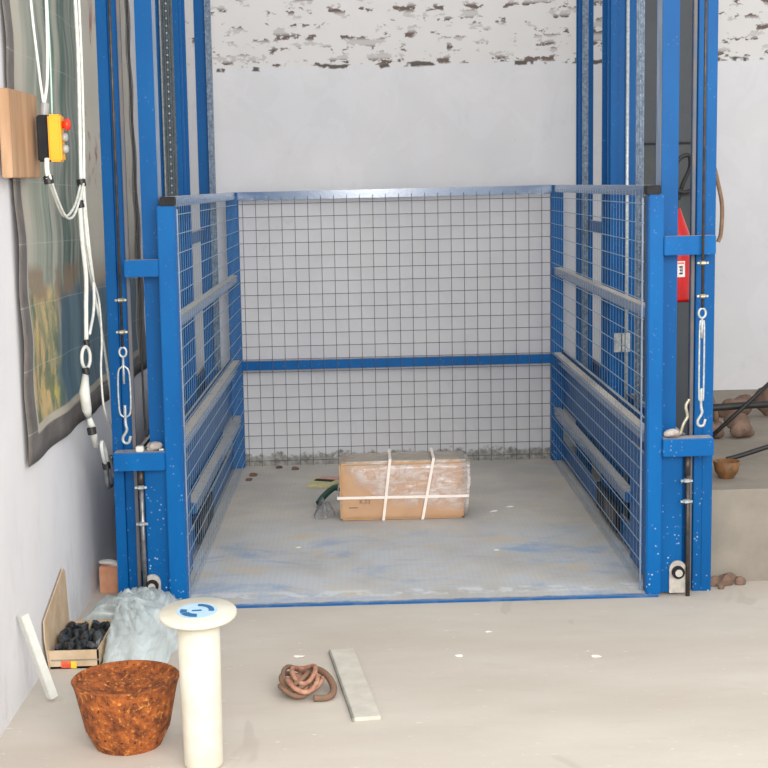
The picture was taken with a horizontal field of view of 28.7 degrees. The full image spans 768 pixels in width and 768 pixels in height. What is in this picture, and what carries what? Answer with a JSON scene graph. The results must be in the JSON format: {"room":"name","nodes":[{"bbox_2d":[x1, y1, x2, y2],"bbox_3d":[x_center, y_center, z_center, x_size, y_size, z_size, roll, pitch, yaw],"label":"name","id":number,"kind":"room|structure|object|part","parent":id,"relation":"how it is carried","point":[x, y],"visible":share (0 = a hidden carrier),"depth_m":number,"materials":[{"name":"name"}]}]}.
{"room":"freight lift area","nodes":[
{"label":"freight lift area","id":0,"kind":"room"},
{"bbox_2d":[0,0,148,736],"bbox_3d":[-1.290,-0.571,3.701,0.100,3.612,10.640,-1,8,-1],"label":"wall","id":1,"kind":"structure","parent":0,"point":[57,512],"depth_m":5.23,"materials":[{"name":"paint"}]},
{"bbox_2d":[0,88,40,177],"bbox_3d":[-1.218,-0.834,5.024,0.035,0.285,0.430,-1,8,-1],"label":"wooden board","id":2,"kind":"object","parent":1,"relation":"attached to","point":[18,109],"visible":0.97,"depth_m":4.93,"materials":[{"name":"brown wood"}]},
{"bbox_2d":[2,0,146,466],"bbox_3d":[-1.268,-1.113,6.379,0.023,2.448,2.810,-1,8,-1],"label":"poster","id":3,"kind":"object","parent":1,"relation":"attached to","point":[51,277],"visible":0.59,"depth_m":5.82,"materials":[{"name":"multicoloured paper"}]},
{"bbox_2d":[43,0,113,488],"bbox_3d":[-1.156,-0.771,5.641,0.044,2.535,1.100,-1,8,-1],"label":"cable","id":4,"kind":"object","parent":1,"relation":"hanging from","point":[84,392],"visible":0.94,"depth_m":5.74,"materials":[{"name":"plastic"}]},
{"bbox_2d":[29,0,70,161],"bbox_3d":[-1.150,-1.366,5.091,0.121,1.211,0.070,-1,8,-1],"label":"pendant control","id":5,"kind":"object","parent":4,"relation":"hanging from","point":[51,137],"visible":1,"depth_m":5.13,"materials":[{"name":"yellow plastic"}]},
{"bbox_2d":[0,458,767,767],"bbox_3d":[1.283,1.205,3.975,4.960,0.100,10.640,-1,8,-1],"label":"floor","id":6,"kind":"structure","parent":0,"point":[679,680],"depth_m":5.07,"materials":[{"name":"concrete"}]},
{"bbox_2d":[17,613,57,699],"bbox_3d":[-1.157,0.910,5.011,0.119,0.309,0.036,-6,9,-28],"label":"strip","id":7,"kind":"object","parent":6,"relation":"on","point":[24,619],"visible":1,"depth_m":5.00,"materials":[{"name":"plastic"}]},
{"bbox_2d":[43,568,111,668],"bbox_3d":[-1.122,0.859,5.544,0.190,0.282,0.410,-1,8,-1],"label":"wooden crate","id":8,"kind":"object","parent":6,"relation":"on","point":[56,618],"visible":0.74,"depth_m":5.42,"materials":[{"name":"beige wood"}]},
{"bbox_2d":[54,643,61,649],"bbox_3d":[-1.180,0.968,5.422,0.038,0.068,0.057,-4,8,-20],"label":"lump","id":9,"kind":"object","parent":8,"relation":"on","point":[58,646],"visible":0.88,"depth_m":5.40,"materials":[{"name":"black stone"}]},
{"bbox_2d":[57,632,69,649],"bbox_3d":[-1.178,0.954,5.514,0.046,0.080,0.089,-1,8,-1],"label":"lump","id":10,"kind":"object","parent":8,"relation":"on","point":[62,638],"visible":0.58,"depth_m":5.49,"materials":[{"name":"black stone"}]},
{"bbox_2d":[61,628,72,640],"bbox_3d":[-1.184,0.939,5.598,0.045,0.059,0.074,-1,8,-1],"label":"scrap","id":11,"kind":"object","parent":8,"relation":"on","point":[67,631],"visible":0.58,"depth_m":5.59,"materials":[{"name":"black stone"}]},
{"bbox_2d":[64,640,74,649],"bbox_3d":[-1.137,0.964,5.426,0.042,0.081,0.089,-5,8,-23],"label":"scrap","id":12,"kind":"object","parent":8,"relation":"on","point":[70,645],"visible":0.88,"depth_m":5.39,"materials":[{"name":"black stone"}]},
{"bbox_2d":[66,621,77,636],"bbox_3d":[-1.181,0.929,5.690,0.044,0.063,0.069,-1,8,-1],"label":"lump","id":13,"kind":"object","parent":8,"relation":"on","point":[71,624],"visible":0.59,"depth_m":5.67,"materials":[{"name":"black stone"}]},
{"bbox_2d":[71,637,79,643],"bbox_3d":[-1.136,0.961,5.516,0.031,0.070,0.065,0,8,13],"label":"scrap","id":14,"kind":"object","parent":8,"relation":"on","point":[75,639],"visible":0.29,"depth_m":5.50,"materials":[{"name":"black stone"}]},
{"bbox_2d":[73,628,82,636],"bbox_3d":[-1.137,0.943,5.605,0.042,0.067,0.100,-1,8,-1],"label":"scrap","id":15,"kind":"object","parent":8,"relation":"on","point":[77,632],"visible":0.52,"depth_m":5.58,"materials":[{"name":"black stone"}]},
{"bbox_2d":[75,640,87,649],"bbox_3d":[-1.095,0.957,5.431,0.041,0.062,0.085,0,8,10],"label":"scrap","id":16,"kind":"object","parent":8,"relation":"on","point":[80,645],"visible":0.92,"depth_m":5.41,"materials":[{"name":"black stone"}]},
{"bbox_2d":[76,621,88,632],"bbox_3d":[-1.140,0.929,5.685,0.044,0.062,0.079,-1,8,-1],"label":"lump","id":17,"kind":"object","parent":8,"relation":"on","point":[84,626],"visible":0.62,"depth_m":5.66,"materials":[{"name":"black stone"}]},
{"bbox_2d":[79,631,89,642],"bbox_3d":[-1.095,0.946,5.510,0.043,0.066,0.102,-4,8,-22],"label":"scrap","id":18,"kind":"object","parent":8,"relation":"on","point":[85,636],"visible":0.52,"depth_m":5.51,"materials":[{"name":"black stone"}]},
{"bbox_2d":[84,628,95,640],"bbox_3d":[-1.102,0.942,5.602,0.053,0.064,0.070,-6,9,-34],"label":"scrap","id":19,"kind":"object","parent":8,"relation":"on","point":[91,631],"visible":0.41,"depth_m":5.58,"materials":[{"name":"black stone"}]},
{"bbox_2d":[86,641,97,649],"bbox_3d":[-1.054,0.966,5.433,0.044,0.083,0.071,-1,8,-1],"label":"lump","id":20,"kind":"object","parent":8,"relation":"in","point":[90,645],"visible":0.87,"depth_m":5.40,"materials":[{"name":"black stone"}]},
{"bbox_2d":[90,620,100,630],"bbox_3d":[-1.097,0.936,5.692,0.045,0.088,0.071,-5,8,-24],"label":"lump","id":21,"kind":"object","parent":8,"relation":"in","point":[95,624],"visible":0.5,"depth_m":5.67,"materials":[{"name":"black stone"}]},
{"bbox_2d":[92,630,103,645],"bbox_3d":[-1.053,0.950,5.513,0.050,0.084,0.082,-1,8,-1],"label":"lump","id":22,"kind":"object","parent":8,"relation":"in","point":[97,637],"visible":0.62,"depth_m":5.49,"materials":[{"name":"black stone"}]},
{"bbox_2d":[97,629,105,637],"bbox_3d":[-1.060,0.943,5.605,0.043,0.059,0.086,-4,8,-17],"label":"scrap","id":23,"kind":"object","parent":8,"relation":"in","point":[103,632],"visible":0.33,"depth_m":5.58,"materials":[{"name":"black stone"}]},
{"bbox_2d":[100,621,109,631],"bbox_3d":[-1.060,0.929,5.692,0.030,0.062,0.069,4,9,34],"label":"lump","id":24,"kind":"object","parent":8,"relation":"in","point":[104,625],"visible":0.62,"depth_m":5.68,"materials":[{"name":"black stone"}]},
{"bbox_2d":[99,559,117,592],"bbox_3d":[-1.164,0.816,6.410,0.108,0.140,0.080,-1,8,-1],"label":"brick","id":25,"kind":"object","parent":6,"relation":"on","point":[108,572],"visible":0.74,"depth_m":6.37,"materials":[{"name":"brick"}]},
{"bbox_2d":[71,660,179,755],"bbox_3d":[-0.792,1.007,4.630,0.332,0.216,0.332,-1,8,-1],"label":"bucket","id":26,"kind":"object","parent":6,"relation":"on","point":[126,706],"visible":0.99,"depth_m":4.54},
{"bbox_2d":[95,0,164,593],"bbox_3d":[-1.007,-0.637,6.035,0.244,3.112,0.125,-1,8,-1],"label":"mast","id":27,"kind":"object","parent":6,"relation":"on","point":[130,574],"visible":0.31,"depth_m":5.99,"materials":[{"name":"blue metal"}]},
{"bbox_2d":[126,0,149,436],"bbox_3d":[-0.993,-0.979,5.952,0.023,2.412,0.008,-1,8,-1],"label":"cable","id":28,"kind":"object","parent":27,"relation":"hanging from","point":[128,45],"visible":0.98,"depth_m":5.99,"materials":[{"name":"rubber"}]},
{"bbox_3d":[-0.976,0.601,6.208,0.065,0.612,0.010,-1,8,-1],"label":"panel","id":29,"kind":"part","parent":27,"relation":"part of","materials":[{"name":"grey metal"}]},
{"bbox_2d":[82,586,181,663],"bbox_3d":[-0.977,0.900,5.706,0.461,0.150,0.936,-1,8,-1],"label":"plastic bag","id":30,"kind":"object","parent":6,"relation":"on","point":[141,636],"visible":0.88,"depth_m":5.59,"materials":[{"name":"white plastic"}]},
{"bbox_2d":[135,471,147,605],"bbox_3d":[-0.973,0.635,6.066,0.049,0.582,0.040,-1,8,-1],"label":"tension rod","id":31,"kind":"object","parent":6,"relation":"on","point":[140,487],"visible":0.93,"depth_m":6.05,"materials":[{"name":"metal"}]},
{"bbox_3d":[-0.974,0.634,6.074,0.021,0.582,0.018,-1,8,-1],"label":"rod","id":32,"kind":"part","parent":31,"relation":"part of","materials":[{"name":"metal"}]},
{"bbox_2d":[155,0,200,525],"bbox_3d":[-1.038,-0.827,7.461,0.160,3.112,0.212,-1,8,-1],"label":"mast","id":33,"kind":"object","parent":6,"relation":"on","point":[178,8],"visible":0.17,"depth_m":7.36,"materials":[{"name":"blue metal"}]},
{"bbox_3d":[-1.063,-0.814,7.370,0.043,3.112,0.018,-1,8,-1],"label":"ram rod","id":34,"kind":"part","parent":33,"relation":"part of","materials":[{"name":"metal"}]},
{"bbox_2d":[159,597,236,767],"bbox_3d":[-0.541,0.893,4.432,0.228,0.482,0.228,-1,8,-1],"label":"bollard","id":35,"kind":"object","parent":6,"relation":"on","point":[197,621],"visible":1,"depth_m":4.39,"materials":[{"name":"beige plastic"}]},
{"bbox_2d":[192,0,223,487],"bbox_3d":[-1.002,-0.933,8.249,0.134,3.112,1.377,-1,8,-1],"label":"mast","id":36,"kind":"object","parent":6,"relation":"on","point":[198,5],"visible":0.51,"depth_m":8.34,"materials":[{"name":"blue metal"}]},
{"bbox_2d":[278,664,336,701],"bbox_3d":[-0.258,1.003,5.079,0.201,0.081,0.238,-1,8,-1],"label":"rope coil","id":37,"kind":"object","parent":6,"relation":"on","point":[301,682],"visible":1,"depth_m":5.03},
{"bbox_2d":[329,648,380,721],"bbox_3d":[-0.106,1.024,5.146,0.092,0.014,0.720,-2,8,-8],"label":"flat board","id":38,"kind":"object","parent":6,"relation":"on","point":[360,702],"visible":1,"depth_m":5.09,"materials":[{"name":"white wood"}]},
{"bbox_2d":[113,185,715,607],"bbox_3d":[0.098,-0.124,7.519,2.417,1.687,3.090,-1,8,-1],"label":"cage","id":39,"kind":"object","parent":6,"relation":"on","point":[554,543],"visible":0.96,"depth_m":6.97,"materials":[{"name":"blue metal"}]},
{"bbox_2d":[108,0,131,444],"bbox_3d":[-1.054,-0.957,5.820,0.054,2.419,0.036,-4,8,-19],"label":"turnbuckle","id":40,"kind":"object","parent":39,"relation":"attached to","point":[120,299],"visible":1,"depth_m":5.88,"materials":[{"name":"metal"}]},
{"bbox_3d":[-1.049,-1.151,5.795,0.027,2.028,0.011,-1,8,-1],"label":"rod","id":41,"kind":"part","parent":40,"relation":"part of","materials":[{"name":"metal"}]},
{"bbox_2d":[136,445,143,451],"bbox_3d":[-0.979,0.260,6.020,0.030,0.022,0.032,-1,8,-1],"label":"block","id":42,"kind":"object","parent":39,"relation":"on","point":[139,448],"visible":1,"depth_m":6.01,"materials":[{"name":"white"}]},
{"bbox_3d":[-0.943,0.841,6.116,0.069,0.134,0.012,-1,8,-1],"label":"bearing plate","id":43,"kind":"part","parent":39,"relation":"part of","materials":[{"name":"metal"}]},
{"bbox_2d":[147,441,161,450],"bbox_3d":[-0.925,0.251,6.042,0.065,0.035,0.056,-1,8,-1],"label":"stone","id":44,"kind":"object","parent":39,"relation":"on","point":[155,445],"visible":1,"depth_m":6.03,"materials":[{"name":"white stone"}]},
{"bbox_3d":[-0.919,0.621,6.108,0.094,0.572,0.025,-1,8,-1],"label":"roller plate","id":45,"kind":"part","parent":39,"relation":"part of","materials":[{"name":"blue metal"}]},
{"bbox_3d":[-0.847,0.100,6.032,0.083,1.621,0.070,-1,8,-1],"label":"post","id":46,"kind":"part","parent":39,"relation":"part of","materials":[{"name":"blue metal"}]},
{"bbox_2d":[160,0,185,414],"bbox_3d":[-0.959,-1.070,6.746,0.070,2.516,0.025,-1,8,-1],"label":"chain","id":47,"kind":"object","parent":39,"relation":"attached to","point":[165,5],"visible":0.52,"depth_m":6.71,"materials":[{"name":"metal"}]},
{"bbox_3d":[-0.847,0.583,6.349,0.018,0.520,0.430,-1,8,-1],"label":"plate","id":48,"kind":"part","parent":39,"relation":"part of","materials":[{"name":"blue metal"}]},
{"bbox_3d":[-0.879,-0.916,7.407,0.045,0.042,2.934,-1,8,-1],"label":"rail","id":49,"kind":"part","parent":39,"relation":"part of","materials":[{"name":"silver metal"}]},
{"bbox_3d":[-0.871,-0.432,7.474,0.045,0.045,2.930,-1,8,-1],"label":"rail","id":50,"kind":"part","parent":39,"relation":"part of","materials":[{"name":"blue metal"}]},
{"bbox_2d":[204,0,220,369],"bbox_3d":[-0.954,-1.296,8.300,0.052,2.452,0.025,-1,8,-1],"label":"chain","id":51,"kind":"object","parent":39,"relation":"attached to","point":[207,7],"visible":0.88,"depth_m":8.30,"materials":[{"name":"metal"}]},
{"bbox_3d":[-0.863,0.073,7.542,0.045,0.045,2.930,-1,8,-1],"label":"rail","id":52,"kind":"part","parent":39,"relation":"part of","materials":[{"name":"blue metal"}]},
{"bbox_3d":[-0.861,0.379,7.799,0.045,0.050,2.500,-1,8,-1],"label":"rail","id":53,"kind":"part","parent":39,"relation":"part of","materials":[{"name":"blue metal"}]},
{"bbox_3d":[-0.890,-0.314,9.003,0.083,1.657,0.070,-1,8,-1],"label":"post","id":54,"kind":"part","parent":39,"relation":"part of","materials":[{"name":"blue metal"}]},
{"bbox_2d":[307,476,339,487],"bbox_3d":[-0.335,0.557,8.537,0.150,0.025,0.220,0,8,14],"label":"paper packet","id":55,"kind":"object","parent":39,"relation":"on","point":[323,481],"visible":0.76,"depth_m":8.50,"materials":[{"name":"yellow paper"}]},
{"bbox_2d":[314,498,334,518],"bbox_3d":[-0.307,0.628,7.747,0.114,0.091,0.264,-1,8,-1],"label":"bag","id":56,"kind":"object","parent":39,"relation":"on","point":[321,501],"visible":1,"depth_m":7.68,"materials":[{"name":"grey"}]},
{"bbox_2d":[316,484,339,505],"bbox_3d":[-0.298,0.592,8.016,0.054,0.091,0.183,6,10,42],"label":"handle","id":57,"kind":"object","parent":39,"relation":"on","point":[331,489],"visible":0.81,"depth_m":8.01,"materials":[{"name":"green plastic"}]},
{"bbox_3d":[0.062,-1.133,8.895,1.860,0.050,0.045,-1,8,-1],"label":"rail","id":58,"kind":"part","parent":39,"relation":"part of","materials":[{"name":"blue metal"}]},
{"bbox_3d":[0.078,-0.133,9.028,1.860,0.055,0.045,-1,8,-1],"label":"rail","id":59,"kind":"part","parent":39,"relation":"part of","materials":[{"name":"blue metal"}]},
{"bbox_2d":[337,448,470,520],"bbox_3d":[0.100,0.512,7.705,0.678,0.315,0.308,-1,8,-1],"label":"carton","id":60,"kind":"object","parent":39,"relation":"on","point":[422,485],"visible":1,"depth_m":7.57,"materials":[{"name":"brown cardboard"}]},
{"bbox_3d":[1.039,-0.363,9.024,0.083,1.657,0.070,-1,8,-1],"label":"post","id":61,"kind":"part","parent":39,"relation":"part of","materials":[{"name":"blue metal"}]},
{"bbox_3d":[1.063,0.331,7.821,0.045,0.050,2.500,-1,8,-1],"label":"rail","id":62,"kind":"part","parent":39,"relation":"part of","materials":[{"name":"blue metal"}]},
{"bbox_3d":[1.061,0.025,7.563,0.045,0.045,2.930,-1,8,-1],"label":"rail","id":63,"kind":"part","parent":39,"relation":"part of","materials":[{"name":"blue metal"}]},
{"bbox_3d":[1.053,-0.481,7.495,0.045,0.045,2.930,-1,8,-1],"label":"rail","id":64,"kind":"part","parent":39,"relation":"part of","materials":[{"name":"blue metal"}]},
{"bbox_3d":[1.046,-0.965,7.429,0.045,0.042,2.934,-1,8,-1],"label":"rail","id":65,"kind":"part","parent":39,"relation":"part of","materials":[{"name":"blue metal"}]},
{"bbox_3d":[1.091,0.534,6.370,0.018,0.520,0.430,-1,8,-1],"label":"plate","id":66,"kind":"part","parent":39,"relation":"part of","materials":[{"name":"blue metal"}]},
{"bbox_2d":[634,0,644,409],"bbox_3d":[1.154,-1.123,6.769,0.055,2.516,0.025,-1,8,-1],"label":"chain","id":67,"kind":"object","parent":39,"relation":"attached to","point":[640,4],"visible":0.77,"depth_m":6.78,"materials":[{"name":"metal"}]},
{"bbox_3d":[1.087,0.051,6.053,0.073,1.621,0.070,-1,8,-1],"label":"post","id":68,"kind":"part","parent":39,"relation":"part of","materials":[{"name":"blue metal"}]},
{"bbox_2d":[663,429,680,436],"bbox_3d":[1.162,0.198,6.044,0.066,0.038,0.050,-6,9,-30],"label":"rag","id":69,"kind":"object","parent":39,"relation":"on","point":[670,432],"visible":1,"depth_m":6.03,"materials":[{"name":"white fabric"}]},
{"bbox_3d":[1.170,0.568,6.131,0.094,0.572,0.025,-1,8,-1],"label":"roller plate","id":70,"kind":"part","parent":39,"relation":"part of","materials":[{"name":"blue metal"}]},
{"bbox_3d":[1.201,0.787,6.140,0.069,0.134,0.012,-1,8,-1],"label":"bearing plate","id":71,"kind":"part","parent":39,"relation":"part of","materials":[{"name":"metal"}]},
{"bbox_2d":[679,399,689,434],"bbox_3d":[1.212,0.132,6.051,0.051,0.150,0.014,-1,8,-1],"label":"wire","id":72,"kind":"object","parent":39,"relation":"on","point":[687,400],"visible":1,"depth_m":6.04,"materials":[{"name":"metal"}]},
{"bbox_2d":[696,0,708,426],"bbox_3d":[1.244,-1.020,5.845,0.047,2.409,0.036,-4,8,-21],"label":"turnbuckle","id":73,"kind":"object","parent":39,"relation":"hanging from","point":[702,262],"visible":1,"depth_m":5.91,"materials":[{"name":"metal"}]},
{"bbox_3d":[1.246,-1.257,5.814,0.026,1.930,0.011,-1,8,-1],"label":"rod","id":74,"kind":"part","parent":73,"relation":"part of","materials":[{"name":"metal"}]},
{"bbox_2d":[576,0,600,473],"bbox_3d":[1.140,-0.987,8.273,0.120,3.112,1.377,-1,8,-1],"label":"mast","id":75,"kind":"object","parent":6,"relation":"on","point":[593,365],"visible":0.35,"depth_m":8.41,"materials":[{"name":"blue metal"}]},
{"bbox_2d":[581,0,588,368],"bbox_3d":[1.118,-1.179,8.345,0.055,2.772,0.025,-1,8,-1],"label":"chain","id":76,"kind":"object","parent":75,"relation":"attached to","point":[585,3],"visible":0.7,"depth_m":8.32,"materials":[{"name":"metal"}]},
{"bbox_2d":[600,0,635,516],"bbox_3d":[1.170,-0.882,7.485,0.162,3.112,0.212,-1,8,-1],"label":"mast","id":77,"kind":"object","parent":6,"relation":"on","point":[618,16],"visible":0.58,"depth_m":7.41,"materials":[{"name":"blue metal"}]},
{"bbox_2d":[614,333,629,351],"bbox_3d":[1.184,-0.206,7.460,0.081,0.095,0.013,-1,8,-1],"label":"metal plate","id":78,"kind":"object","parent":77,"relation":"attached to","point":[623,338],"visible":1,"depth_m":7.46,"materials":[{"name":"metal"}]},
{"bbox_3d":[1.197,-0.871,7.395,0.043,3.112,0.018,-1,8,-1],"label":"ram rod","id":79,"kind":"part","parent":77,"relation":"part of","materials":[{"name":"metal"}]},
{"bbox_2d":[627,503,629,519],"bbox_3d":[1.252,0.701,6.954,0.031,0.112,1.240,-1,8,-1],"label":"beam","id":80,"kind":"structure","parent":6,"relation":"on","point":[628,512],"depth_m":7.54,"materials":[{"name":"blue metal"}]},
{"bbox_2d":[627,394,685,484],"bbox_3d":[1.243,0.378,6.911,0.033,0.500,1.240,-1,8,-1],"label":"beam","id":81,"kind":"structure","parent":80,"relation":"on","point":[630,396],"depth_m":7.36,"materials":[{"name":"blue metal"}]},
{"bbox_2d":[680,456,692,595],"bbox_3d":[1.227,0.580,6.090,0.048,0.582,0.040,-1,8,-1],"label":"tension rod","id":82,"kind":"object","parent":6,"relation":"on","point":[687,480],"visible":1,"depth_m":6.09,"materials":[{"name":"metal"}]},
{"bbox_3d":[1.235,0.578,6.098,0.019,0.582,0.018,-1,8,-1],"label":"rod","id":83,"kind":"part","parent":82,"relation":"part of","materials":[{"name":"metal"}]},
{"bbox_2d":[655,0,718,590],"bbox_3d":[1.217,-0.693,6.059,0.244,3.112,0.125,-1,8,-1],"label":"mast","id":84,"kind":"object","parent":6,"relation":"on","point":[668,11],"visible":0.59,"depth_m":6.02,"materials":[{"name":"blue metal"}]},
{"bbox_3d":[1.224,0.545,6.232,0.065,0.612,0.010,-1,8,-1],"label":"panel","id":85,"kind":"part","parent":84,"relation":"part of","materials":[{"name":"metal"}]},
{"bbox_2d":[716,167,723,242],"bbox_3d":[1.340,-0.742,6.050,0.069,0.344,0.024,-5,8,-23],"label":"cable","id":86,"kind":"object","parent":84,"relation":"attached to","point":[721,226],"visible":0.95,"depth_m":6.06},
{"bbox_2d":[711,576,718,586],"bbox_3d":[1.378,0.828,6.276,0.050,0.054,0.037,-5,8,-26],"label":"lump","id":87,"kind":"object","parent":6,"relation":"on","point":[714,579],"visible":0.64,"depth_m":6.26,"materials":[{"name":"brown stone"}]},
{"bbox_2d":[717,583,724,589],"bbox_3d":[1.399,0.844,6.224,0.031,0.036,0.020,-1,8,-1],"label":"lump","id":88,"kind":"object","parent":6,"relation":"on","point":[720,586],"visible":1,"depth_m":6.22,"materials":[{"name":"brown stone"}]},
{"bbox_2d":[719,572,735,585],"bbox_3d":[1.435,0.819,6.275,0.080,0.068,0.045,-1,8,-1],"label":"lump","id":89,"kind":"object","parent":6,"relation":"on","point":[728,579],"visible":0.98,"depth_m":6.26,"materials":[{"name":"brown stone"}]},
{"bbox_2d":[735,576,745,584],"bbox_3d":[1.493,0.829,6.285,0.047,0.050,0.029,-1,8,-1],"label":"lump","id":90,"kind":"object","parent":6,"relation":"on","point":[739,580],"visible":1,"depth_m":6.27,"materials":[{"name":"brown stone"}]},
{"bbox_3d":[-1.017,0.758,6.929,0.031,0.112,1.240,-1,8,-1],"label":"beam","id":91,"kind":"structure","parent":6,"relation":"on","visible":0},
{"bbox_2d":[141,434,149,448],"bbox_3d":[-1.013,0.434,6.886,0.033,0.500,1.240,-1,8,-1],"label":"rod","id":92,"kind":"structure","parent":91,"relation":"on","point":[146,441],"depth_m":6.38,"materials":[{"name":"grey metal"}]},
{"bbox_2d":[184,0,767,466],"bbox_3d":[1.112,-1.346,9.081,5.060,3.612,0.160,-1,8,-1],"label":"wall","id":93,"kind":"structure","parent":0,"point":[309,95],"depth_m":9.02,"materials":[{"name":"paint"}]},
{"bbox_2d":[634,0,691,401],"bbox_3d":[1.427,-1.071,7.730,0.275,2.615,0.320,-1,8,-1],"label":"panel","id":94,"kind":"object","parent":93,"relation":"attached to","point":[685,65],"visible":0.22,"depth_m":7.52,"materials":[{"name":"metal"}]},
{"bbox_3d":[1.440,-0.500,7.806,0.275,1.463,0.320,-1,8,-1],"label":"door","id":95,"kind":"part","parent":94,"relation":"part of","materials":[{"name":"metal"}]},
{"bbox_3d":[1.409,-1.802,7.632,0.275,1.140,0.320,-1,8,-1],"label":"door","id":96,"kind":"part","parent":94,"relation":"part of","materials":[{"name":"blue metal"}]},
{"bbox_2d":[711,389,767,580],"bbox_3d":[2.216,0.425,7.771,1.772,0.397,2.935,-1,8,-1],"label":"ledge","id":97,"kind":"object","parent":93,"relation":"attached to","point":[739,524],"depth_m":6.32,"materials":[{"name":"concrete"}]},
{"bbox_2d":[676,301,688,434],"bbox_3d":[1.322,0.004,6.727,0.140,0.755,0.188,-1,8,-1],"label":"control box","id":98,"kind":"object","parent":97,"relation":"on","point":[682,307],"visible":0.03,"depth_m":6.63,"materials":[{"name":"grey metal"}]},
{"bbox_2d":[677,153,690,301],"bbox_3d":[1.295,-0.692,6.637,0.137,0.651,0.134,-1,8,-1],"label":"fire extinguisher","id":99,"kind":"object","parent":98,"relation":"on","point":[682,260],"visible":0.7,"depth_m":6.60,"materials":[{"name":"red metal"}]},
{"bbox_2d":[713,395,718,421],"bbox_3d":[1.690,-0.001,7.937,0.170,0.412,0.032,-1,8,-1],"label":"leaning stick","id":100,"kind":"object","parent":97,"relation":"on","point":[715,413],"visible":0.17,"depth_m":7.95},
{"bbox_2d":[713,421,723,438],"bbox_3d":[1.635,0.235,7.519,0.131,0.101,0.112,-1,8,-1],"label":"sack","id":101,"kind":"object","parent":97,"relation":"on","point":[716,424],"visible":0.36,"depth_m":7.48,"materials":[{"name":"brown fabric"}]},
{"bbox_2d":[713,458,739,478],"bbox_3d":[1.489,0.371,6.520,0.116,0.075,0.116,-1,8,-1],"label":"bowl","id":102,"kind":"object","parent":97,"relation":"on","point":[725,468],"visible":1,"depth_m":6.49,"materials":[{"name":"orange ceramic"}]},
{"bbox_2d":[718,394,751,417],"bbox_3d":[1.910,0.127,8.143,0.190,0.136,0.130,-1,8,-1],"label":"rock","id":103,"kind":"object","parent":97,"relation":"on","point":[745,397],"visible":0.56,"depth_m":8.12,"materials":[{"name":"brown stone"}]},
{"bbox_2d":[723,412,754,437],"bbox_3d":[1.782,0.205,7.509,0.158,0.127,0.108,-1,8,-1],"label":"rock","id":104,"kind":"object","parent":97,"relation":"on","point":[740,426],"visible":0.95,"depth_m":7.49,"materials":[{"name":"brown stone"}]},
{"bbox_2d":[713,400,767,410],"bbox_3d":[1.871,0.184,7.258,0.746,0.233,0.036,-1,8,-1],"label":"pipe","id":105,"kind":"object","parent":97,"relation":"on","point":[755,404],"visible":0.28,"depth_m":7.23,"materials":[{"name":"black metal"}]},
{"bbox_2d":[713,382,767,436],"bbox_3d":[1.710,0.127,7.213,0.393,0.359,0.020,-1,8,-1],"label":"pipe","id":106,"kind":"object","parent":97,"relation":"on","point":[765,386],"visible":0.73,"depth_m":7.21,"materials":[{"name":"black metal"}]},
{"bbox_2d":[726,444,767,458],"bbox_3d":[1.779,0.269,6.783,0.466,0.155,0.022,-1,8,-1],"label":"pipe","id":107,"kind":"object","parent":97,"relation":"on","point":[765,447],"visible":0.84,"depth_m":6.78,"materials":[{"name":"black metal"}]},
{"bbox_2d":[754,387,767,415],"bbox_3d":[2.129,0.115,8.152,0.244,0.224,0.104,0,8,10],"label":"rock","id":108,"kind":"object","parent":97,"relation":"on","point":[763,396],"visible":0.51,"depth_m":8.13,"materials":[{"name":"brown stone"}]}
]}

